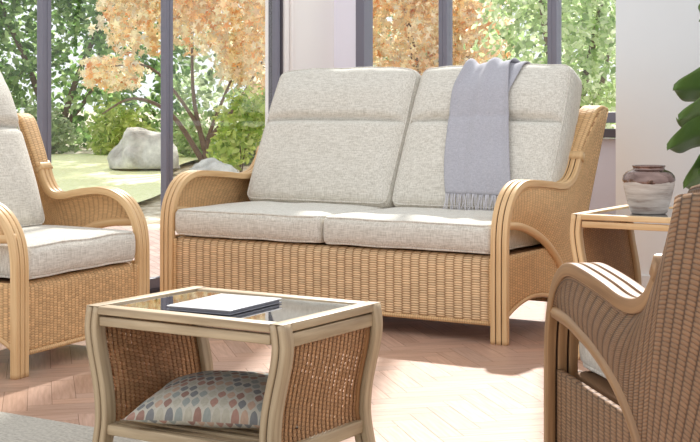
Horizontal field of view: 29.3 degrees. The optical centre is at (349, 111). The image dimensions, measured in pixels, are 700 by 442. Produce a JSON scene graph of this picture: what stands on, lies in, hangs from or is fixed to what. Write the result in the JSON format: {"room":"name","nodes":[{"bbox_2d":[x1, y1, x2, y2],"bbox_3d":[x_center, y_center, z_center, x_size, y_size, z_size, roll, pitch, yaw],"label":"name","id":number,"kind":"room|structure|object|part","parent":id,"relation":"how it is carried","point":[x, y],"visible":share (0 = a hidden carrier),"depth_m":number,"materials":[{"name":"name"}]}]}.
{"room":"sunroom","nodes":[
{"label":"sunroom","id":0,"kind":"room"},
{"bbox_2d":[0,292,589,441],"bbox_3d":[0.473,0.850,3.043,5.798,0.001,7.180,0,0,32],"label":"floor","id":1,"kind":"structure","parent":0,"point":[39,395],"depth_m":4.22,"materials":[{"name":"beige wood"}]},
{"bbox_2d":[0,412,148,441],"bbox_3d":[-0.949,0.846,2.844,2.300,0.006,1.535,0,0,32],"label":"rug","id":2,"kind":"object","parent":1,"relation":"on","point":[13,427],"visible":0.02,"depth_m":3.53,"materials":[{"name":"grey carpet"}]},
{"bbox_2d":[84,286,382,441],"bbox_3d":[-0.270,0.651,3.139,0.580,0.404,0.405,0,0,32],"label":"coffee table","id":3,"kind":"object","parent":2,"relation":"on","point":[298,326],"visible":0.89,"depth_m":3.08,"materials":[{"name":"brown wood"}]},
{"bbox_3d":[-0.583,0.652,3.115,0.074,0.404,0.034,0,0,32],"label":"leg","id":4,"kind":"part","parent":3,"relation":"part of","materials":[{"name":"brown wood"}]},
{"bbox_3d":[-0.480,0.610,3.270,0.038,0.260,0.337,0,0,32],"label":"panel","id":5,"kind":"part","parent":3,"relation":"part of","materials":[{"name":"brown wicker"}]},
{"bbox_3d":[-0.370,0.732,2.980,0.437,0.024,0.022,0,0,32],"label":"shelf rail","id":6,"kind":"part","parent":3,"relation":"part of","materials":[{"name":"brown wood"}]},
{"bbox_3d":[-0.370,0.484,2.980,0.485,0.022,0.022,0,0,32],"label":"rail","id":7,"kind":"part","parent":3,"relation":"part of","materials":[{"name":"brown wood"}]},
{"bbox_3d":[-0.386,0.652,3.430,0.074,0.404,0.034,0,0,32],"label":"leg","id":8,"kind":"part","parent":3,"relation":"part of","materials":[{"name":"brown wood"}]},
{"bbox_2d":[122,370,318,428],"bbox_3d":[-0.278,0.667,3.139,0.410,0.100,0.344,0,0,12],"label":"cushion","id":9,"kind":"object","parent":3,"relation":"on","point":[214,398],"visible":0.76,"depth_m":3.02,"materials":[{"name":"multicoloured fabric"}]},
{"bbox_2d":[167,293,281,314],"bbox_3d":[-0.290,0.446,3.112,0.172,0.012,0.224,0,0,28],"label":"notebook","id":10,"kind":"object","parent":3,"relation":"on","point":[220,304],"visible":1,"depth_m":3.08,"materials":[{"name":"grey paper"}]},
{"bbox_3d":[-0.270,0.459,3.139,0.557,0.019,0.405,0,0,32],"label":"frame","id":11,"kind":"part","parent":3,"relation":"part of","materials":[{"name":"brown wood"}]},
{"bbox_3d":[-0.270,0.457,3.139,0.485,0.007,0.329,0,0,32],"label":"glass","id":12,"kind":"part","parent":3,"relation":"part of","materials":[{"name":"clear glass"}]},
{"bbox_3d":[-0.154,0.652,2.848,0.074,0.404,0.034,0,0,32],"label":"leg","id":13,"kind":"part","parent":3,"relation":"part of","materials":[{"name":"brown wood"}]},
{"bbox_3d":[-0.060,0.610,3.007,0.038,0.260,0.337,0,0,32],"label":"panel","id":14,"kind":"part","parent":3,"relation":"part of","materials":[{"name":"brown wicker"}]},
{"bbox_3d":[-0.046,0.487,2.998,0.024,0.030,0.337,0,0,32],"label":"rail","id":15,"kind":"part","parent":3,"relation":"part of","materials":[{"name":"brown wood"}]},
{"bbox_3d":[0.042,0.652,3.162,0.074,0.404,0.034,0,0,32],"label":"leg","id":16,"kind":"part","parent":3,"relation":"part of","materials":[{"name":"brown wood"}]},
{"bbox_2d":[0,72,149,379],"bbox_3d":[-1.305,0.331,4.782,0.892,1.040,0.813,0,0,24],"label":"armchair","id":17,"kind":"object","parent":1,"relation":"on","point":[59,257],"visible":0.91,"depth_m":4.72,"materials":[{"name":"brown wicker"}]},
{"bbox_3d":[-1.252,0.663,4.361,0.389,0.229,0.012,0,0,24],"label":"panel","id":18,"kind":"part","parent":17,"relation":"part of","materials":[{"name":"brown wicker"}]},
{"bbox_2d":[0,73,43,226],"bbox_3d":[-1.407,0.139,4.828,0.371,0.650,0.589,0,0,24],"label":"cushion","id":19,"kind":"object","parent":17,"relation":"on","point":[19,191],"depth_m":4.92,"materials":[{"name":"fabric"}]},
{"bbox_2d":[0,225,134,277],"bbox_3d":[-1.132,0.482,4.705,0.512,0.131,0.644,0,0,24],"label":"seat cushion","id":20,"kind":"object","parent":17,"relation":"on","point":[49,251],"depth_m":4.59,"materials":[{"name":"fabric"}]},
{"bbox_3d":[-1.020,0.410,5.069,0.568,0.779,0.037,0,0,27],"label":"arm panel","id":21,"kind":"part","parent":17,"relation":"part of","materials":[{"name":"brown wicker"}]},
{"bbox_3d":[-0.933,0.664,4.615,0.043,0.228,0.626,0,0,24],"label":"panel","id":22,"kind":"part","parent":17,"relation":"part of","materials":[{"name":"brown wicker"}]},
{"bbox_2d":[160,64,607,345],"bbox_3d":[0.135,0.322,5.711,1.668,1.057,0.976,0,0,32],"label":"sofa","id":23,"kind":"object","parent":1,"relation":"on","point":[341,195],"visible":0.97,"depth_m":5.52,"materials":[{"name":"brown"}]},
{"bbox_3d":[-0.545,0.394,6.144,0.037,0.811,0.950,0,0,31],"label":"arm panel","id":24,"kind":"part","parent":23,"relation":"part of","materials":[{"name":"brown wicker"}]},
{"bbox_2d":[175,201,381,242],"bbox_3d":[-0.266,0.464,5.782,0.749,0.130,0.672,0,0,32],"label":"seat cushion","id":25,"kind":"object","parent":23,"relation":"on","point":[251,221],"depth_m":5.55,"materials":[{"name":"fabric"}]},
{"bbox_3d":[-0.103,0.654,5.330,1.481,0.247,0.043,0,0,32],"label":"panel","id":26,"kind":"part","parent":23,"relation":"part of","materials":[{"name":"brown wicker"}]},
{"bbox_2d":[248,68,421,208],"bbox_3d":[-0.053,0.123,6.075,0.766,0.652,0.422,0,0,32],"label":"cushion","id":27,"kind":"object","parent":23,"relation":"on","point":[337,136],"depth_m":5.96,"materials":[{"name":"fabric"}]},
{"bbox_2d":[323,207,538,253],"bbox_3d":[0.375,0.464,5.382,0.749,0.131,0.672,0,0,32],"label":"seat cushion","id":28,"kind":"object","parent":23,"relation":"on","point":[381,230],"depth_m":5.14,"materials":[{"name":"fabric"}]},
{"bbox_2d":[443,57,531,210],"bbox_3d":[0.604,0.093,5.663,0.374,0.658,0.485,0,0,32],"label":"throw blanket","id":29,"kind":"object","parent":23,"relation":"on","point":[476,155],"visible":0.91,"depth_m":5.57,"materials":[{"name":"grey fabric"}]},
{"bbox_2d":[393,65,581,209],"bbox_3d":[0.583,0.124,5.679,0.736,0.650,0.424,0,0,32],"label":"cushion","id":30,"kind":"object","parent":23,"relation":"on","point":[545,112],"depth_m":5.57,"materials":[{"name":"fabric"}]},
{"bbox_3d":[0.715,0.654,5.147,0.012,0.248,0.574,0,0,32],"label":"panel","id":31,"kind":"part","parent":23,"relation":"part of","materials":[{"name":"brown wicker"}]},
{"bbox_3d":[0.295,0.384,5.968,1.585,0.792,0.354,0,0,32],"label":"panel","id":32,"kind":"part","parent":23,"relation":"part of","materials":[{"name":"brown wicker"}]},
{"bbox_3d":[0.822,0.394,5.290,0.037,0.811,0.950,0,0,33],"label":"arm panel","id":33,"kind":"part","parent":23,"relation":"part of","materials":[{"name":"brown wicker"}]},
{"bbox_2d":[570,205,672,359],"bbox_3d":[1.125,0.601,4.681,0.553,0.504,0.530,0,0,32],"label":"side table","id":34,"kind":"object","parent":1,"relation":"on","point":[606,236],"visible":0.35,"depth_m":4.68,"materials":[{"name":"wood"}]},
{"bbox_3d":[0.790,0.602,4.598,0.075,0.502,0.034,0,0,32],"label":"leg","id":35,"kind":"part","parent":34,"relation":"part of","materials":[{"name":"wood"}]},
{"bbox_3d":[0.912,0.387,4.814,0.024,0.030,0.462,0,0,32],"label":"rail","id":36,"kind":"part","parent":34,"relation":"part of","materials":[{"name":"wood"}]},
{"bbox_3d":[0.926,0.550,4.806,0.039,0.340,0.462,0,0,32],"label":"panel","id":37,"kind":"part","parent":34,"relation":"part of","materials":[{"name":"brown wicker"}]},
{"bbox_3d":[1.125,0.358,4.681,0.530,0.019,0.530,0,0,32],"label":"frame","id":38,"kind":"part","parent":34,"relation":"part of","materials":[{"name":"wood"}]},
{"bbox_3d":[0.992,0.384,4.469,0.458,0.022,0.022,0,0,32],"label":"rail","id":39,"kind":"part","parent":34,"relation":"part of","materials":[{"name":"wood"}]},
{"bbox_3d":[1.125,0.356,4.681,0.458,0.007,0.454,0,0,32],"label":"glass","id":40,"kind":"part","parent":34,"relation":"part of","materials":[{"name":"clear glass"}]},
{"bbox_3d":[1.053,0.602,5.019,0.075,0.502,0.034,0,0,32],"label":"leg","id":41,"kind":"part","parent":34,"relation":"part of","materials":[{"name":"wood"}]},
{"bbox_2d":[622,165,674,214],"bbox_3d":[1.039,0.269,4.658,0.181,0.167,0.181,0,0,32],"label":"vase","id":42,"kind":"object","parent":34,"relation":"on","point":[648,189],"visible":1,"depth_m":4.59,"materials":[{"name":"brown ceramic"}]},
{"bbox_2d":[544,184,699,441],"bbox_3d":[0.859,0.419,2.269,0.818,0.865,1.098,0,0,-8],"label":"armchair","id":43,"kind":"object","parent":1,"relation":"on","point":[639,346],"visible":1,"depth_m":2.27,"materials":[{"name":"brown wicker"}]},
{"bbox_2d":[579,341,602,372],"bbox_3d":[0.824,0.466,2.519,0.644,0.117,0.592,0,0,-8],"label":"seat cushion","id":44,"kind":"object","parent":43,"relation":"on","point":[588,361],"depth_m":2.69,"materials":[{"name":"fabric"}]},
{"bbox_3d":[0.467,0.651,2.446,0.012,0.253,0.579,0,0,-8],"label":"panel","id":45,"kind":"part","parent":43,"relation":"part of","materials":[{"name":"brown wicker"}]},
{"bbox_2d":[667,4,699,188],"bbox_3d":[1.585,0.089,5.227,0.603,1.521,0.618,0,0,32],"label":"potted plant","id":46,"kind":"object","parent":1,"relation":"on","point":[687,88],"visible":0.99,"depth_m":5.21,"materials":[{"name":"green plant"}]},
{"bbox_2d":[265,0,333,124],"bbox_3d":[-0.243,-1.070,7.517,0.120,3.960,0.630,0,0,32],"label":"wall","id":47,"kind":"structure","parent":0,"point":[314,18],"depth_m":7.45,"materials":[{"name":"white paint"}]},
{"bbox_2d":[37,0,46,154],"bbox_3d":[-1.531,-1.087,5.394,0.037,3.845,0.823,0,0,32],"label":"door","id":48,"kind":"structure","parent":47,"relation":"in","point":[41,4],"depth_m":5.72,"materials":[{"name":"grey paint"}]},
{"bbox_2d":[47,0,168,288],"bbox_3d":[-1.096,-1.087,6.090,0.037,3.845,0.813,0,0,32],"label":"door","id":49,"kind":"structure","parent":47,"relation":"in","point":[154,281],"depth_m":6.41,"materials":[{"name":"grey paint"}]},
{"bbox_2d":[150,0,282,292],"bbox_3d":[-1.573,-1.090,5.359,0.092,3.920,4.440,0,0,32],"label":"trim","id":50,"kind":"structure","parent":47,"relation":"attached to","point":[269,1],"depth_m":7.24,"materials":[{"name":"grey paint"}]},
{"bbox_2d":[169,0,279,183],"bbox_3d":[-0.635,-1.087,6.827,0.037,3.845,0.923,0,0,32],"label":"door","id":51,"kind":"structure","parent":47,"relation":"in","point":[275,3],"depth_m":6.44,"materials":[{"name":"grey paint"}]},
{"bbox_2d":[284,0,295,71],"bbox_3d":[-0.322,-1.100,7.260,0.020,3.900,0.110,0,0,32],"label":"trim","id":52,"kind":"structure","parent":47,"relation":"attached to","point":[289,5],"depth_m":7.26,"materials":[{"name":"white paint"}]},
{"bbox_2d":[589,138,615,210],"bbox_3d":[0.883,-1.100,7.114,2.218,3.900,0.120,0,0,32],"label":"wall","id":53,"kind":"structure","parent":0,"point":[604,187],"depth_m":6.79,"materials":[{"name":"paint"}]},
{"bbox_2d":[334,0,355,67],"bbox_3d":[-0.022,-1.100,7.605,0.161,3.900,0.006,0,0,32],"label":"trim","id":54,"kind":"structure","parent":53,"relation":"attached to","point":[344,10],"depth_m":7.61,"materials":[{"name":"white paint"}]},
{"bbox_2d":[356,0,442,66],"bbox_3d":[0.286,-1.460,7.463,0.540,3.180,0.100,0,0,32],"label":"window","id":55,"kind":"structure","parent":53,"relation":"in","point":[364,8],"depth_m":7.55,"materials":[{"name":"grey paint"}]},
{"bbox_2d":[443,0,551,65],"bbox_3d":[0.796,-1.460,7.163,0.642,3.180,0.070,0,0,32],"label":"window","id":56,"kind":"structure","parent":53,"relation":"in","point":[447,4],"depth_m":7.30,"materials":[{"name":"grey paint"}]},
{"bbox_2d":[552,0,615,122],"bbox_3d":[1.351,-1.460,6.816,0.668,3.180,0.070,0,0,32],"label":"window","id":57,"kind":"structure","parent":53,"relation":"in","point":[556,4],"depth_m":6.96,"materials":[{"name":"grey paint"}]},
{"bbox_2d":[603,129,615,137],"bbox_3d":[0.843,0.107,7.098,1.870,0.045,0.150,0,0,32],"label":"trim","id":58,"kind":"structure","parent":53,"relation":"attached to","point":[608,133],"depth_m":6.72,"materials":[{"name":"grey paint"}]},
{"bbox_2d":[616,0,699,274],"bbox_3d":[3.017,-1.100,5.309,3.885,3.900,0.620,0,0,32],"label":"wall","id":59,"kind":"structure","parent":0,"point":[658,41],"depth_m":5.99,"materials":[{"name":"white paint"}]},
{"bbox_2d":[641,275,649,287],"bbox_3d":[2.851,0.790,5.038,3.880,0.120,0.014,0,0,32],"label":"baseboard","id":60,"kind":"structure","parent":59,"relation":"attached to","point":[645,278],"depth_m":5.99,"materials":[{"name":"white paint"}]},
{"label":"outside","id":61,"kind":"structure","parent":0,"visible":0},
{"bbox_2d":[17,111,615,231],"bbox_3d":[-1.000,0.460,13.000,16.000,0.940,22.000,0,0,0],"label":"ground","id":62,"kind":"structure","parent":61,"point":[151,208],"depth_m":12.97,"materials":[{"name":"green plant"}]},
{"bbox_2d":[0,0,202,150],"bbox_3d":[-3.813,-1.537,15.962,4.933,5.008,1.691,0,0,0],"label":"tree","id":63,"kind":"object","parent":62,"relation":"on","point":[28,66],"visible":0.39,"depth_m":15.80,"materials":[{"name":"green plant"}]},
{"bbox_2d":[51,154,197,201],"bbox_3d":[-3.944,0.586,12.250,5.111,0.258,4.700,0,0,0],"label":"lawn","id":64,"kind":"structure","parent":62,"relation":"on","point":[70,171],"depth_m":12.30,"materials":[{"name":"green plant"}]},
{"bbox_2d":[15,98,78,153],"bbox_3d":[-3.347,0.201,14.619,0.797,0.752,0.566,0,0,0],"label":"shrub","id":65,"kind":"object","parent":64,"relation":"on","point":[58,135],"visible":0.31,"depth_m":14.57,"materials":[{"name":"green plant"}]},
{"bbox_2d":[85,97,154,154],"bbox_3d":[-2.489,0.209,14.507,0.792,0.769,0.572,0,0,0],"label":"shrub","id":66,"kind":"object","parent":64,"relation":"on","point":[121,122],"visible":0.59,"depth_m":14.43,"materials":[{"name":"green plant"}]},
{"bbox_2d":[107,127,179,168],"bbox_3d":[-1.991,0.342,12.900,0.718,0.396,0.587,0,0,0],"label":"boulder","id":67,"kind":"object","parent":64,"relation":"on","point":[139,148],"visible":0.88,"depth_m":12.72,"materials":[{"name":"stone"}]},
{"bbox_2d":[155,110,216,161],"bbox_3d":[-1.748,0.281,14.306,0.780,0.610,0.567,0,0,0],"label":"shrub","id":68,"kind":"object","parent":64,"relation":"on","point":[184,149],"visible":0.48,"depth_m":14.19,"materials":[{"name":"green plant"}]},
{"bbox_2d":[105,226,177,276],"bbox_3d":[-2.803,0.810,6.516,3.200,0.156,5.600,0,0,32],"label":"patio","id":69,"kind":"structure","parent":62,"relation":"on","point":[154,235],"depth_m":8.12,"materials":[{"name":"brick"}]},
{"bbox_2d":[78,0,264,160],"bbox_3d":[-1.445,-0.772,12.935,2.522,2.793,1.355,0,0,0],"label":"maple tree","id":70,"kind":"object","parent":62,"relation":"on","point":[195,17],"visible":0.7,"depth_m":12.69,"materials":[{"name":"orange plant"}]},
{"bbox_2d":[189,157,236,171],"bbox_3d":[-1.216,0.515,11.793,0.410,0.227,0.362,0,0,18],"label":"boulder","id":71,"kind":"object","parent":62,"relation":"on","point":[213,164],"visible":0.31,"depth_m":11.73,"materials":[{"name":"stone"}]},
{"bbox_2d":[202,124,260,164],"bbox_3d":[-1.176,0.338,13.923,0.814,0.490,0.570,0,0,0],"label":"shrub","id":72,"kind":"object","parent":62,"relation":"on","point":[254,154],"visible":0.03,"depth_m":13.82,"materials":[{"name":"green plant"}]},
{"bbox_2d":[206,84,264,171],"bbox_3d":[-1.006,0.202,12.195,0.693,0.917,0.528,0,0,18],"label":"shrub","id":73,"kind":"object","parent":62,"relation":"on","point":[231,149],"visible":0.91,"depth_m":12.11,"materials":[{"name":"green plant"}]},
{"bbox_2d":[158,0,615,135],"bbox_3d":[0.800,-1.606,17.657,6.880,5.124,1.667,0,0,2],"label":"hedge","id":74,"kind":"object","parent":62,"relation":"on","point":[202,83],"visible":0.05,"depth_m":17.42,"materials":[{"name":"green plant"}]},
{"bbox_2d":[373,0,515,75],"bbox_3d":[0.757,-0.776,13.631,1.987,2.642,1.188,0,0,-5],"label":"maple tree","id":75,"kind":"object","parent":62,"relation":"on","point":[412,25],"visible":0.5,"depth_m":13.37,"materials":[{"name":"orange plant"}]},
{"bbox_2d":[459,0,615,128],"bbox_3d":[1.845,-0.593,11.033,1.942,2.498,1.275,0,0,0],"label":"tree","id":76,"kind":"object","parent":62,"relation":"on","point":[603,39],"visible":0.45,"depth_m":10.82,"materials":[{"name":"green plant"}]}
]}

